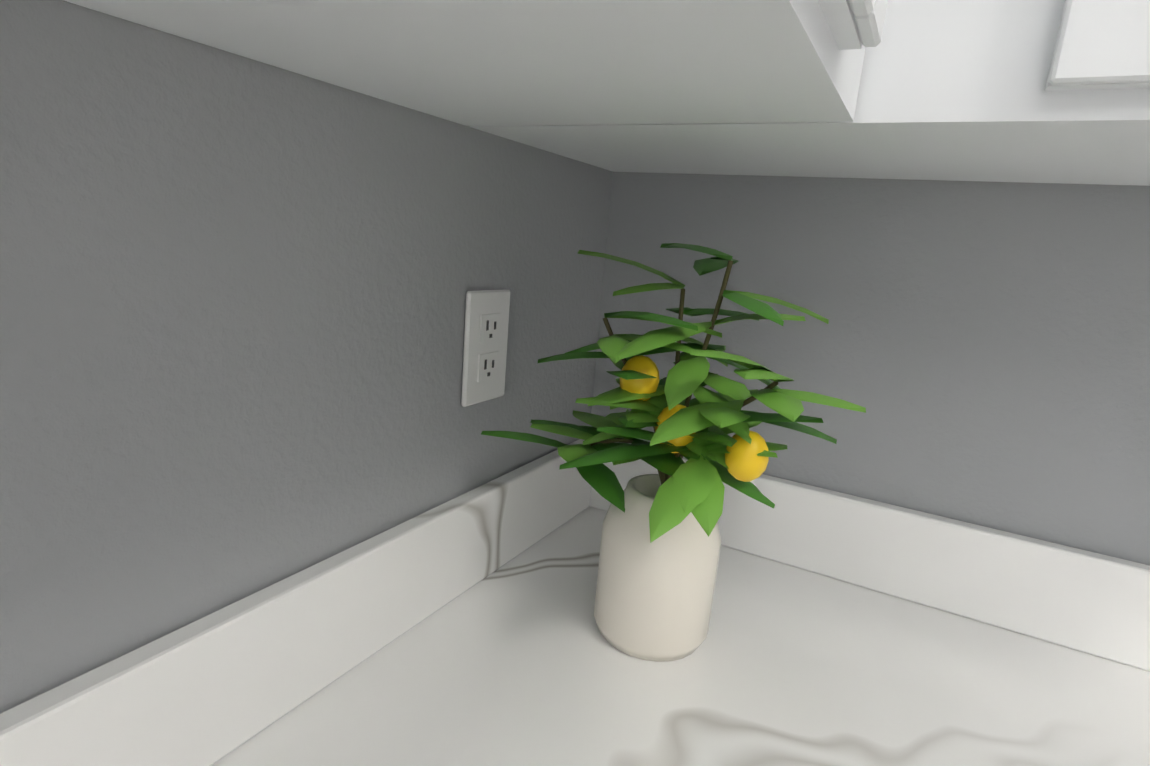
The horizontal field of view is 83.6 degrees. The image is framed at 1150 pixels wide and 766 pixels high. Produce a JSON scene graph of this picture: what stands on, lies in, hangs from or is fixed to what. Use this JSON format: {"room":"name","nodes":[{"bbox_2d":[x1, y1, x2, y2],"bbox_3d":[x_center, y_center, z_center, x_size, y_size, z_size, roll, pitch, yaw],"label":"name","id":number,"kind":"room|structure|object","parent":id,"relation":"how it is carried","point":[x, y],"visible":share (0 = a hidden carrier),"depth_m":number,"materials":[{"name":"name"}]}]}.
{"room":"kitchen","nodes":[
{"label":"kitchen","id":0,"kind":"room"},
{"bbox_2d":[0,0,619,712],"bbox_3d":[-1.192,-0.724,-1.539,0.150,4.400,5.180,11,14,27],"label":"wall","id":1,"kind":"structure","parent":0,"point":[234,288],"depth_m":0.42,"materials":[{"name":"grey paint"}]},
{"bbox_2d":[63,0,887,125],"bbox_3d":[-0.029,-0.545,0.211,0.344,0.780,0.471,11,14,27],"label":"upper cabinet","id":2,"kind":"object","parent":1,"relation":"attached to","point":[516,62],"visible":1,"depth_m":0.33,"materials":[{"name":"white paint"}]},
{"bbox_2d":[461,289,509,406],"bbox_3d":[-0.090,-0.037,0.658,0.008,0.115,0.070,11,14,27],"label":"electrical outlet","id":3,"kind":"object","parent":1,"relation":"attached to","point":[485,339],"visible":1,"depth_m":0.65,"materials":[{"name":"white plastic"}]},
{"bbox_2d":[596,172,1149,565],"bbox_3d":[1.530,-0.838,0.007,3.120,4.400,0.144,11,14,27],"label":"wall","id":4,"kind":"structure","parent":0,"point":[992,338],"depth_m":0.70,"materials":[{"name":"grey paint"}]},
{"bbox_2d":[470,0,1149,185],"bbox_3d":[0.381,-0.557,0.423,0.862,0.780,0.323,11,14,27],"label":"upper cabinet","id":5,"kind":"object","parent":4,"relation":"attached to","point":[1040,91],"visible":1,"depth_m":0.42,"materials":[{"name":"white paint"}]},
{"bbox_3d":[2.165,1.324,0.837,6.200,0.060,12.200,11,14,27],"label":"floor","id":6,"kind":"structure","parent":0,"visible":0},
{"bbox_3d":[0.708,0.840,0.301,2.028,0.875,0.638,11,14,27],"label":"base cabinet","id":7,"kind":"object","parent":6,"relation":"on","visible":0},
{"bbox_2d":[0,695,127,765],"bbox_3d":[-0.120,0.325,-0.003,0.679,0.122,0.510,11,14,27],"label":"countertop","id":8,"kind":"structure","parent":7,"relation":"on","point":[32,732],"depth_m":0.34,"materials":[{"name":"stone"}]},
{"bbox_2d":[40,439,1149,765],"bbox_3d":[1.238,0.452,-0.067,3.154,0.122,0.647,11,14,27],"label":"countertop","id":9,"kind":"structure","parent":7,"relation":"on","point":[842,631],"depth_m":0.57,"materials":[{"name":"stone"}]},
{"bbox_2d":[481,243,865,661],"bbox_3d":[0.077,0.064,0.576,0.318,0.371,0.274,11,14,27],"label":"plant","id":10,"kind":"object","parent":9,"relation":"on","point":[659,555],"visible":1,"depth_m":0.56,"materials":[{"name":"green plant"}]}
]}

